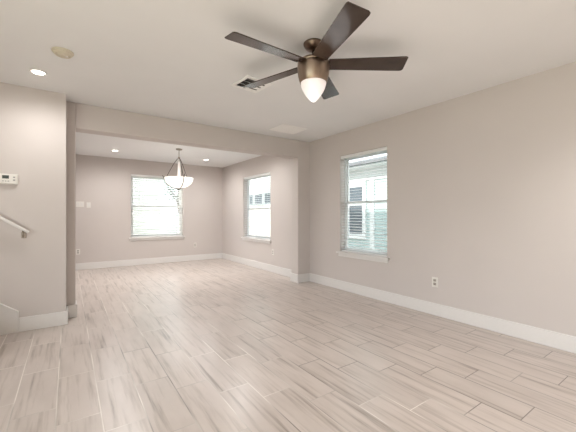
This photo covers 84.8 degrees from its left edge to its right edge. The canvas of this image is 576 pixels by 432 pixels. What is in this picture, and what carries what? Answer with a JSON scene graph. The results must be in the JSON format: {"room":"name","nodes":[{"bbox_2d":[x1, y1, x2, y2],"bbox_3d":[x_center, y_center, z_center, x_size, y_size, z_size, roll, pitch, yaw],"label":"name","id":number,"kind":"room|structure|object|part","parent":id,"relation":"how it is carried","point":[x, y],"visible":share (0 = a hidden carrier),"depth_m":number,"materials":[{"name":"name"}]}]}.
{"room":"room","nodes":[
{"label":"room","id":0,"kind":"room"},
{"bbox_2d":[0,82,65,317],"bbox_3d":[-3.404,-0.066,2.770,2.379,2.440,0.265,0,0,-35],"label":"wall","id":1,"kind":"structure","parent":0,"point":[32,120],"depth_m":3.18,"materials":[{"name":"beige paint"}]},
{"bbox_2d":[0,173,17,184],"bbox_3d":[-2.718,-0.354,3.067,0.142,0.100,0.031,0,0,-35],"label":"thermostat","id":2,"kind":"object","parent":1,"relation":"attached to","point":[4,178],"visible":1,"depth_m":3.06,"materials":[{"name":"white plastic"}]},
{"bbox_2d":[0,303,18,334],"bbox_3d":[-3.472,0.319,2.550,1.977,1.669,0.018,0,0,-35],"label":"trim","id":3,"kind":"structure","parent":1,"relation":"attached to","point":[8,318],"depth_m":3.06,"materials":[{"name":"white paint"}]},
{"bbox_2d":[0,216,28,237],"bbox_3d":[-3.383,-0.496,2.572,1.979,1.448,0.083,0,0,-35],"label":"handrail","id":4,"kind":"object","parent":1,"relation":"attached to","point":[24,232],"visible":1,"depth_m":3.06,"materials":[{"name":"white paint"}]},
{"bbox_2d":[19,306,67,331],"bbox_3d":[-2.563,1.083,3.324,0.398,0.142,0.245,0,0,-35],"label":"baseboard","id":5,"kind":"structure","parent":1,"relation":"attached to","point":[41,321],"depth_m":3.22,"materials":[{"name":"white paint"}]},
{"bbox_2d":[76,154,221,262],"bbox_3d":[-3.308,-0.066,7.529,3.644,2.440,0.150,0,0,-35],"label":"wall","id":6,"kind":"structure","parent":0,"point":[103,230],"depth_m":7.18,"materials":[{"name":"beige paint"}]},
{"bbox_2d":[76,201,83,206],"bbox_3d":[-4.401,-0.236,6.670,0.144,0.116,0.011,0,0,-35],"label":"light switch","id":7,"kind":"object","parent":6,"relation":"attached to","point":[78,203],"visible":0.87,"depth_m":6.66,"materials":[{"name":"white plastic"}]},
{"bbox_2d":[76,253,221,269],"bbox_3d":[-3.171,1.083,7.523,3.394,0.142,0.016,0,0,-35],"label":"baseboard","id":8,"kind":"structure","parent":6,"relation":"attached to","point":[119,263],"depth_m":7.38,"materials":[{"name":"white paint"}]},
{"bbox_2d":[129,176,184,240],"bbox_3d":[-3.147,-0.183,7.611,1.270,1.537,0.190,0,0,-35],"label":"window","id":9,"kind":"structure","parent":6,"relation":"in","point":[158,237],"depth_m":7.58,"materials":[{"name":"white plastic"}]},
{"bbox_3d":[-3.194,-0.556,7.678,1.124,0.735,0.020,0,0,-35],"label":"sash","id":10,"kind":"part","parent":9,"relation":"part of","materials":[{"name":"white plastic"}]},
{"bbox_2d":[131,174,181,236],"bbox_3d":[-3.140,-0.221,7.601,1.176,1.457,0.077,0,0,-35],"label":"window blind","id":11,"kind":"object","parent":9,"relation":"attached to","point":[135,175],"visible":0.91,"depth_m":7.56,"materials":[{"name":"white plastic"}]},
{"bbox_3d":[-3.146,0.498,7.609,1.164,0.020,0.052,0,0,-35],"label":"rail","id":12,"kind":"part","parent":11,"relation":"part of","materials":[{"name":"white plastic"}]},
{"bbox_3d":[-2.788,-0.214,7.859,0.002,1.415,0.056,0,0,-35],"label":"ladder cord","id":13,"kind":"part","parent":11,"relation":"part of","materials":[{"name":"white fabric"}]},
{"bbox_3d":[-3.182,0.129,7.661,1.124,0.714,0.018,0,0,-35],"label":"sash","id":14,"kind":"part","parent":9,"relation":"part of","materials":[{"name":"white plastic"}]},
{"bbox_3d":[-3.134,0.524,7.592,1.270,0.028,0.145,0,0,-35],"label":"sill","id":15,"kind":"part","parent":9,"relation":"part of","materials":[{"name":"white paint"}]},
{"bbox_2d":[66,101,309,305],"bbox_3d":[-1.104,-0.066,4.630,3.779,2.440,0.199,0,0,-35],"label":"wall opening","id":16,"kind":"structure","parent":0,"point":[82,118],"depth_m":4.28,"materials":[{"name":"beige paint"}]},
{"bbox_2d":[68,300,76,317],"bbox_3d":[-2.496,1.083,3.651,0.087,0.142,0.215,0,0,-35],"label":"baseboard","id":17,"kind":"structure","parent":16,"relation":"attached to","point":[72,309],"depth_m":3.56,"materials":[{"name":"white paint"}]},
{"bbox_2d":[290,273,308,282],"bbox_3d":[0.206,1.083,5.542,0.254,0.142,0.231,0,0,-35],"label":"baseboard","id":18,"kind":"structure","parent":16,"relation":"attached to","point":[298,278],"depth_m":5.45,"materials":[{"name":"white paint"}]},
{"bbox_2d":[222,155,290,269],"bbox_3d":[-0.759,-0.066,7.188,0.150,2.440,3.624,0,0,-35],"label":"wall","id":19,"kind":"structure","parent":0,"point":[234,195],"depth_m":6.82,"materials":[{"name":"beige paint"}]},
{"bbox_2d":[241,175,270,243],"bbox_3d":[-0.671,-0.158,7.018,0.190,1.487,1.315,0,0,-35],"label":"window","id":20,"kind":"structure","parent":19,"relation":"in","point":[248,182],"depth_m":7.29,"materials":[{"name":"white plastic"}]},
{"bbox_3d":[-0.611,-0.194,7.059,0.045,1.415,1.225,0,0,-35],"label":"frame","id":21,"kind":"part","parent":20,"relation":"part of","materials":[{"name":"white plastic"}]},
{"bbox_3d":[-0.689,0.524,7.005,0.145,0.028,1.315,0,0,-35],"label":"sill","id":22,"kind":"part","parent":20,"relation":"part of","materials":[{"name":"white paint"}]},
{"bbox_2d":[244,172,269,239],"bbox_3d":[-0.677,-0.196,7.014,0.066,1.407,1.221,0,0,-35],"label":"window blind","id":23,"kind":"object","parent":20,"relation":"attached to","point":[267,173],"visible":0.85,"depth_m":6.92,"materials":[{"name":"white plastic"}]},
{"bbox_3d":[-0.673,0.498,7.017,0.052,0.020,1.209,0,0,-35],"label":"rail","id":24,"kind":"part","parent":23,"relation":"part of","materials":[{"name":"white plastic"}]},
{"bbox_3d":[-0.413,-0.189,6.645,0.056,1.365,0.002,0,0,-35],"label":"ladder cord","id":25,"kind":"part","parent":23,"relation":"part of","materials":[{"name":"white fabric"}]},
{"bbox_3d":[-0.604,-0.501,7.065,0.020,0.745,1.169,0,0,-35],"label":"sash","id":26,"kind":"part","parent":20,"relation":"part of","materials":[{"name":"white plastic"}]},
{"bbox_3d":[-0.621,0.159,7.053,0.018,0.654,1.169,0,0,-35],"label":"sash","id":27,"kind":"part","parent":20,"relation":"part of","materials":[{"name":"white plastic"}]},
{"bbox_2d":[222,253,290,276],"bbox_3d":[-0.791,1.083,7.089,0.016,0.142,3.448,0,0,-35],"label":"baseboard","id":28,"kind":"structure","parent":19,"relation":"attached to","point":[279,270],"depth_m":6.83,"materials":[{"name":"white paint"}]},
{"bbox_2d":[0,258,575,431],"bbox_3d":[-1.213,1.214,2.686,6.179,0.120,10.494,0,0,-35],"label":"floor","id":29,"kind":"structure","parent":0,"point":[209,345],"depth_m":2.46,"materials":[{"name":"beige tile"}]},
{"bbox_2d":[0,0,575,167],"bbox_3d":[-1.213,-1.356,2.686,6.179,0.140,10.494,0,0,-35],"label":"ceiling","id":30,"kind":"structure","parent":0,"point":[171,59],"depth_m":2.55,"materials":[{"name":"paint"}]},
{"bbox_2d":[29,69,47,75],"bbox_3d":[-2.240,-1.282,2.827,0.134,0.007,0.134,0,0,-35],"label":"recessed light","id":31,"kind":"object","parent":30,"relation":"in","point":[34,71],"visible":1,"depth_m":2.82,"materials":[{"name":"white metal"}]},
{"bbox_2d":[51,47,73,58],"bbox_3d":[-1.767,-1.266,2.474,0.146,0.040,0.146,0,0,-35],"label":"smoke detector","id":32,"kind":"object","parent":30,"relation":"attached to","point":[61,52],"visible":1,"depth_m":2.44,"materials":[{"name":"beige plastic"}]},
{"bbox_2d":[162,148,192,189],"bbox_3d":[-2.102,-0.886,6.084,0.548,0.800,0.580,0,0,-35],"label":"pendant light","id":33,"kind":"object","parent":30,"relation":"hanging from","point":[178,181],"visible":1,"depth_m":5.97,"materials":[{"name":"white glass"}]},
{"bbox_3d":[-2.268,-0.813,6.089,0.316,0.610,0.013,0,0,-7],"label":"arm","id":34,"kind":"part","parent":33,"relation":"part of","materials":[{"name":"brown metal"}]},
{"bbox_3d":[-2.111,-0.625,6.108,0.530,0.202,0.530,0,0,-35],"label":"lamp shade","id":35,"kind":"part","parent":33,"relation":"part of","materials":[{"name":"white glass"}]},
{"bbox_2d":[231,75,272,92],"bbox_3d":[-0.357,-1.279,3.093,0.300,0.015,0.290,0,0,-41],"label":"ceiling vent","id":36,"kind":"object","parent":30,"relation":"in","point":[246,79],"visible":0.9,"depth_m":3.08,"materials":[{"name":"white metal"}]},
{"bbox_2d":[269,124,306,133],"bbox_3d":[0.007,-1.279,4.697,0.450,0.014,0.370,0,0,-35],"label":"ceiling vent","id":37,"kind":"object","parent":30,"relation":"in","point":[284,128],"visible":1,"depth_m":4.67,"materials":[{"name":"white metal"}]},
{"bbox_2d":[225,1,407,101],"bbox_3d":[0.152,-1.067,2.334,1.276,0.438,1.338,0,0,-35],"label":"ceiling fan","id":38,"kind":"object","parent":30,"relation":"hanging from","point":[313,69],"visible":1,"depth_m":2.27,"materials":[{"name":"brown metal"}]},
{"bbox_3d":[-0.136,-1.129,2.133,0.572,0.038,0.152,0,0,-35],"label":"blade","id":39,"kind":"part","parent":38,"relation":"part of","materials":[{"name":"brown wood"}]},
{"bbox_3d":[-0.129,-1.129,2.597,0.572,0.038,0.152,0,0,38],"label":"blade","id":40,"kind":"part","parent":38,"relation":"part of","materials":[{"name":"brown wood"}]},
{"bbox_3d":[0.190,-0.925,2.360,0.191,0.153,0.191,0,0,-35],"label":"lamp shade","id":41,"kind":"part","parent":38,"relation":"part of","materials":[{"name":"white glass"}]},
{"bbox_3d":[0.317,-1.129,2.737,0.152,0.038,0.572,0,0,20],"label":"blade","id":42,"kind":"part","parent":38,"relation":"part of","materials":[{"name":"brown wood"}]},
{"bbox_3d":[0.309,-1.129,1.981,0.152,0.038,0.572,0,0,-16],"label":"blade","id":43,"kind":"part","parent":38,"relation":"part of","materials":[{"name":"brown wood"}]},
{"bbox_3d":[0.588,-1.129,2.356,0.572,0.038,0.152,0,0,2],"label":"blade","id":44,"kind":"part","parent":38,"relation":"part of","materials":[{"name":"brown wood"}]},
{"bbox_2d":[310,62,575,336],"bbox_3d":[2.348,-0.066,2.848,0.150,2.440,6.691,0,0,-35],"label":"wall","id":45,"kind":"structure","parent":0,"point":[481,185],"depth_m":3.26,"materials":[{"name":"beige paint"}]},
{"bbox_2d":[336,151,389,262],"bbox_3d":[1.106,-0.145,4.587,0.190,1.558,0.975,0,0,-35],"label":"window","id":46,"kind":"structure","parent":45,"relation":"in","point":[376,258],"depth_m":4.73,"materials":[{"name":"white plastic"}]},
{"bbox_3d":[1.087,0.572,4.574,0.145,0.028,0.975,0,0,-35],"label":"sill","id":47,"kind":"part","parent":46,"relation":"part of","materials":[{"name":"white paint"}]},
{"bbox_2d":[341,146,386,256],"bbox_3d":[1.100,-0.183,4.583,0.066,1.478,0.881,0,0,-35],"label":"window blind","id":48,"kind":"object","parent":46,"relation":"attached to","point":[382,149],"visible":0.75,"depth_m":4.53,"materials":[{"name":"white plastic"}]},
{"bbox_3d":[1.104,0.546,4.586,0.052,0.020,0.869,0,0,-35],"label":"rail","id":49,"kind":"part","parent":48,"relation":"part of","materials":[{"name":"white plastic"}]},
{"bbox_3d":[1.291,-0.176,4.317,0.056,1.436,0.002,0,0,-35],"label":"ladder cord","id":50,"kind":"part","parent":48,"relation":"part of","materials":[{"name":"white fabric"}]},
{"bbox_3d":[1.165,-0.181,4.629,0.045,1.486,0.885,0,0,-35],"label":"frame","id":51,"kind":"part","parent":46,"relation":"part of","materials":[{"name":"white plastic"}]},
{"bbox_3d":[1.156,0.158,4.622,0.018,0.752,0.829,0,0,-35],"label":"sash","id":52,"kind":"part","parent":46,"relation":"part of","materials":[{"name":"white plastic"}]},
{"bbox_3d":[1.173,-0.537,4.634,0.020,0.718,0.829,0,0,-35],"label":"sash","id":53,"kind":"part","parent":46,"relation":"part of","materials":[{"name":"white plastic"}]},
{"bbox_2d":[432,277,437,287],"bbox_3d":[1.697,0.771,3.643,0.009,0.116,0.072,0,0,-35],"label":"wall outlet","id":54,"kind":"object","parent":45,"relation":"attached to","point":[434,279],"visible":1,"depth_m":3.63,"materials":[{"name":"white plastic"}]},
{"bbox_2d":[309,273,575,353],"bbox_3d":[2.240,1.083,2.858,0.016,0.142,6.531,0,0,-35],"label":"baseboard","id":55,"kind":"structure","parent":45,"relation":"attached to","point":[561,341],"depth_m":3.35,"materials":[{"name":"white paint"}]},
{"label":"outside","id":56,"kind":"structure","parent":0,"visible":0},
{"bbox_3d":[-1.612,1.504,11.064,70.000,0.200,80.000,0,0,-35],"label":"ground","id":57,"kind":"structure","parent":56,"visible":0},
{"bbox_2d":[133,177,163,233],"bbox_3d":[-7.269,-1.871,12.364,4.000,6.550,6.200,0,0,-35],"label":"house","id":58,"kind":"structure","parent":57,"relation":"on","point":[138,179],"depth_m":10.81,"materials":[{"name":"white"}]},
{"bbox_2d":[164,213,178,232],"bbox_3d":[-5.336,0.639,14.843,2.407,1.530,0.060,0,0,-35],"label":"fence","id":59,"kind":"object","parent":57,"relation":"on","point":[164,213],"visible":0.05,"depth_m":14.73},
{"bbox_2d":[164,182,178,210],"bbox_3d":[-5.957,-0.941,17.218,3.011,4.704,3.225,0,0,-35],"label":"tree","id":60,"kind":"object","parent":57,"relation":"on","point":[164,182],"visible":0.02,"depth_m":17.12,"materials":[{"name":"green plant"}]},
{"bbox_2d":[250,177,268,205],"bbox_3d":[-0.395,-1.521,19.466,5.200,5.850,10.000,0,0,-35],"label":"house","id":61,"kind":"structure","parent":57,"relation":"on","point":[263,200],"depth_m":17.26,"materials":[{"name":"white"}]},
{"bbox_3d":[-1.609,-0.886,17.341,0.060,0.660,0.940,0,0,-35],"label":"window trim","id":62,"kind":"part","parent":61,"relation":"part of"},
{"bbox_2d":[348,153,386,251],"bbox_3d":[5.164,-0.621,7.983,6.200,4.050,8.000,0,0,-35],"label":"house","id":63,"kind":"structure","parent":57,"relation":"on","point":[364,208],"depth_m":8.02,"materials":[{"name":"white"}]},
{"bbox_3d":[1.819,-0.131,8.420,0.050,1.310,0.520,0,0,-35],"label":"window sash","id":64,"kind":"part","parent":63,"relation":"part of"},
{"bbox_3d":[1.811,-0.131,8.415,0.070,1.510,0.720,0,0,-35],"label":"window trim","id":65,"kind":"part","parent":63,"relation":"part of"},
{"bbox_3d":[0.070,1.384,8.579,2.661,0.040,18.000,0,0,-35],"label":"path","id":66,"kind":"object","parent":57,"relation":"on","visible":0},
{"bbox_2d":[249,205,268,235],"bbox_3d":[-1.907,0.534,12.132,0.064,1.740,7.090,0,0,-35],"label":"fence","id":67,"kind":"object","parent":66,"relation":"on","point":[262,213],"visible":0.09,"depth_m":10.73,"materials":[{"name":"white wood"}]}
]}

